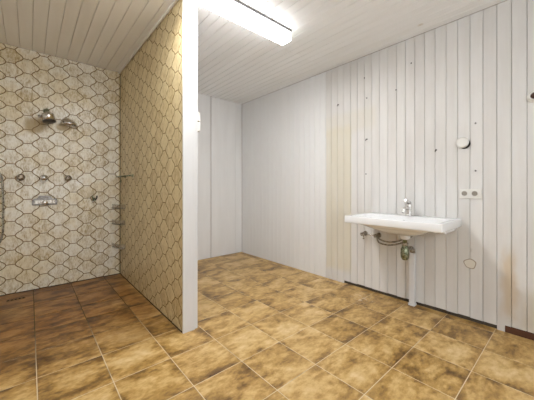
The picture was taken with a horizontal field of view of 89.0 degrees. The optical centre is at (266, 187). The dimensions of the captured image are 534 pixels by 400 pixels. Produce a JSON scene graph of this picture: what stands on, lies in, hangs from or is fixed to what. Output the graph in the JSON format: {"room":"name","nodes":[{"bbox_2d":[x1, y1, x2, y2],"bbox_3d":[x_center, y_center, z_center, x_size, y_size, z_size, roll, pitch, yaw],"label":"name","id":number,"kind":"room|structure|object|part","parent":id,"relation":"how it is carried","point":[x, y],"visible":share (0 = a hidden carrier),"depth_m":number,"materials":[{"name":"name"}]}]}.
{"room":"bathroom","nodes":[
{"label":"bathroom","id":0,"kind":"room"},
{"bbox_2d":[0,43,119,294],"bbox_3d":[-2.663,-0.196,2.892,2.000,2.610,0.100,0,0,-41],"label":"wall","id":1,"kind":"structure","parent":0,"point":[74,239],"depth_m":3.08,"materials":[{"name":"beige tile"}]},
{"bbox_2d":[0,173,3,242],"bbox_3d":[-2.739,0.155,2.716,0.161,0.902,0.065,0,0,-41],"label":"shower hose","id":2,"kind":"object","parent":1,"relation":"attached to","point":[1,176],"visible":1,"depth_m":2.76,"materials":[{"name":"metal"}]},
{"bbox_2d":[16,174,24,180],"bbox_3d":[-2.579,-0.107,2.845,0.070,0.070,0.082,0,0,-41],"label":"handle","id":3,"kind":"object","parent":1,"relation":"attached to","point":[20,177],"visible":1,"depth_m":2.82,"materials":[{"name":"silver metal"}]},
{"bbox_2d":[40,175,47,180],"bbox_3d":[-2.439,-0.107,2.967,0.070,0.070,0.082,0,0,-41],"label":"handle","id":4,"kind":"object","parent":1,"relation":"attached to","point":[42,177],"visible":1,"depth_m":2.94,"materials":[{"name":"silver metal"}]},
{"bbox_2d":[32,196,56,204],"bbox_3d":[-2.434,0.141,2.977,0.216,0.100,0.074,0,0,-41],"label":"soap dish","id":5,"kind":"object","parent":1,"relation":"attached to","point":[41,200],"visible":1,"depth_m":2.97,"materials":[{"name":"silver metal"}]},
{"bbox_3d":[-2.441,0.158,2.985,0.176,0.038,0.008,0,0,-41],"label":"panel","id":6,"kind":"part","parent":5,"relation":"part of","materials":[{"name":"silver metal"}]},
{"bbox_2d":[38,108,55,123],"bbox_3d":[-2.382,-0.782,2.937,0.154,0.184,0.202,0,0,-41],"label":"shower","id":7,"kind":"object","parent":1,"relation":"attached to","point":[47,117],"visible":1,"depth_m":2.88,"materials":[{"name":"silver metal"}]},
{"bbox_2d":[0,273,119,295],"bbox_3d":[-2.599,1.105,2.879,1.879,0.007,0.006,0,0,-41],"label":"trim","id":8,"kind":"structure","parent":1,"relation":"attached to","point":[118,273],"depth_m":3.06,"materials":[{"name":"brown"}]},
{"bbox_2d":[65,175,71,180],"bbox_3d":[-2.277,-0.107,3.109,0.070,0.070,0.082,0,0,-41],"label":"handle","id":9,"kind":"object","parent":1,"relation":"attached to","point":[67,177],"visible":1,"depth_m":3.08,"materials":[{"name":"silver metal"}]},
{"bbox_2d":[61,118,77,126],"bbox_3d":[-2.260,-0.750,3.105,0.163,0.082,0.132,0,0,-41],"label":"shower head","id":10,"kind":"object","parent":1,"relation":"attached to","point":[65,121],"visible":1,"depth_m":3.07,"materials":[{"name":"silver metal"}]},
{"bbox_2d":[0,0,173,71],"bbox_3d":[-1.996,-1.511,2.214,1.910,0.060,1.999,0,0,-41],"label":"ceiling","id":11,"kind":"structure","parent":0,"point":[105,34],"depth_m":2.50,"materials":[{"name":"beige wood"}]},
{"bbox_2d":[120,0,181,330],"bbox_3d":[-1.223,-0.196,2.824,0.117,2.610,1.898,0,0,-41],"label":"wall partition","id":12,"kind":"structure","parent":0,"point":[151,82],"depth_m":2.56,"materials":[{"name":"beige tile"}]},
{"bbox_2d":[116,174,133,181],"bbox_3d":[-1.704,-0.107,3.233,0.068,0.094,0.550,0,0,-41],"label":"towel rail","id":13,"kind":"object","parent":12,"relation":"attached to","point":[132,175],"visible":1,"depth_m":3.11,"materials":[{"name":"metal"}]},
{"bbox_2d":[118,0,177,73],"bbox_3d":[-1.275,-1.471,2.774,0.018,0.020,1.894,0,0,-41],"label":"trim","id":14,"kind":"structure","parent":12,"relation":"attached to","point":[174,2],"depth_m":2.56,"materials":[{"name":"white wood"}]},
{"bbox_2d":[120,273,181,332],"bbox_3d":[-1.270,1.106,2.785,0.006,0.006,1.894,0,0,-41],"label":"trim","id":15,"kind":"structure","parent":12,"relation":"attached to","point":[120,273],"depth_m":2.48,"materials":[{"name":"brown"}]},
{"bbox_2d":[182,0,194,333],"bbox_3d":[-0.604,-0.161,2.094,0.096,2.539,0.016,0,0,-41],"label":"trim","id":16,"kind":"structure","parent":12,"relation":"attached to","point":[188,8],"depth_m":2.08,"materials":[{"name":"white paint"}]},
{"bbox_2d":[195,6,197,328],"bbox_3d":[-0.579,-0.161,2.160,0.027,2.539,0.066,0,0,-41],"label":"trim","id":17,"kind":"structure","parent":12,"relation":"attached to","point":[196,7],"depth_m":2.14,"materials":[{"name":"white paint"}]},
{"bbox_2d":[198,94,241,259],"bbox_3d":[-1.105,-0.161,4.142,1.910,2.540,0.090,0,0,-41],"label":"wall","id":18,"kind":"structure","parent":0,"point":[220,134],"depth_m":4.37,"materials":[{"name":"white"}]},
{"bbox_2d":[0,252,533,399],"bbox_3d":[-0.113,1.139,1.496,3.800,0.060,5.400,0,0,-41],"label":"floor","id":19,"kind":"structure","parent":0,"point":[267,329],"depth_m":1.92,"materials":[{"name":"brown tile"}]},
{"bbox_2d":[187,0,506,103],"bbox_3d":[-0.094,-1.491,1.512,3.850,0.120,5.400,0,0,-41],"label":"ceiling","id":20,"kind":"structure","parent":0,"point":[238,64],"depth_m":2.57,"materials":[{"name":"beige wood"}]},
{"bbox_2d":[190,0,291,44],"bbox_3d":[-0.390,-1.384,2.014,1.525,0.094,0.132,0,0,-41],"label":"ceiling lamp","id":21,"kind":"object","parent":20,"relation":"attached to","point":[236,11],"visible":1,"depth_m":2.19,"materials":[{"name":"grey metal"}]},
{"bbox_2d":[242,0,533,332],"bbox_3d":[1.317,-0.161,2.747,0.100,2.540,5.400,0,0,-41],"label":"wall","id":22,"kind":"structure","parent":0,"point":[308,164],"depth_m":2.56,"materials":[{"name":"white wood"}]},
{"bbox_2d":[373,233,380,237],"bbox_3d":[1.138,0.497,2.809,0.087,0.052,0.052,0,0,-41],"label":"angle valve","id":23,"kind":"object","parent":22,"relation":"attached to","point":[378,235],"visible":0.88,"depth_m":2.80,"materials":[{"name":"silver metal"}]},
{"bbox_2d":[345,212,461,239],"bbox_3d":[1.187,0.365,2.426,0.517,0.204,0.808,0,0,-41],"label":"washbasin","id":24,"kind":"object","parent":22,"relation":"attached to","point":[404,226],"visible":1,"depth_m":2.29,"materials":[{"name":"white ceramic"}]},
{"bbox_2d":[376,236,401,242],"bbox_3d":[1.209,0.473,2.622,0.098,0.120,0.353,0,0,-45],"label":"supply hose","id":25,"kind":"object","parent":24,"relation":"attached to","point":[376,236],"visible":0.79,"depth_m":2.60,"materials":[{"name":"metal"}]},
{"bbox_2d":[376,236,412,245],"bbox_3d":[1.202,0.490,2.605,0.119,0.134,0.378,0,0,-41],"label":"supply hose","id":26,"kind":"object","parent":24,"relation":"attached to","point":[410,236],"visible":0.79,"depth_m":2.57,"materials":[{"name":"metal"}]},
{"bbox_2d":[400,240,414,259],"bbox_3d":[1.304,0.564,2.502,0.230,0.186,0.072,0,0,-41],"label":"trap","id":27,"kind":"object","parent":24,"relation":"attached to","point":[405,248],"visible":0.98,"depth_m":2.43,"materials":[{"name":"green metal"}]},
{"bbox_2d":[402,199,412,215],"bbox_3d":[1.287,0.184,2.501,0.161,0.158,0.062,0,0,-41],"label":"mixer tap","id":28,"kind":"object","parent":24,"relation":"on","point":[407,209],"visible":1,"depth_m":2.51,"materials":[{"name":"silver metal"}]},
{"bbox_3d":[1.277,0.202,2.492,0.134,0.058,0.030,0,0,-41],"label":"spout","id":29,"kind":"part","parent":28,"relation":"part of","materials":[{"name":"silver metal"}]},
{"bbox_2d":[408,253,416,306],"bbox_3d":[1.371,0.862,2.561,0.060,0.494,0.058,0,0,-41],"label":"post","id":30,"kind":"object","parent":22,"relation":"attached to","point":[412,256],"depth_m":2.54,"materials":[{"name":"white paint"}]},
{"bbox_2d":[456,137,470,148],"bbox_3d":[1.642,-0.374,2.276,0.030,0.098,0.099,0,0,-41],"label":"air vent","id":31,"kind":"object","parent":22,"relation":"in","point":[463,142],"visible":1,"depth_m":2.27,"materials":[{"name":"white plastic"}]},
{"bbox_2d":[463,259,475,268],"bbox_3d":[1.681,0.630,2.251,0.004,0.082,0.089,0,0,-41],"label":"filled hole","id":32,"kind":"object","parent":22,"relation":"attached to","point":[469,263],"visible":1,"depth_m":2.25,"materials":[{"name":"beige"}]},
{"bbox_2d":[459,189,481,198],"bbox_3d":[1.680,0.051,2.243,0.016,0.080,0.150,0,0,-41],"label":"double socket","id":33,"kind":"object","parent":22,"relation":"attached to","point":[463,193],"visible":1,"depth_m":2.24,"materials":[{"name":"white plastic"}]},
{"bbox_2d":[505,326,533,340],"bbox_3d":[2.443,1.084,1.390,0.016,0.050,1.856,0,0,-41],"label":"baseboard","id":34,"kind":"structure","parent":22,"relation":"attached to","point":[525,334],"depth_m":2.02,"materials":[{"name":"brown wood"}]},
{"bbox_2d":[527,90,533,102],"bbox_3d":[1.926,-0.659,1.951,0.030,0.092,0.092,0,0,-41],"label":"pipe stub","id":35,"kind":"object","parent":22,"relation":"attached to","point":[530,97],"visible":1,"depth_m":1.96,"materials":[{"name":"white plastic"}]}
]}

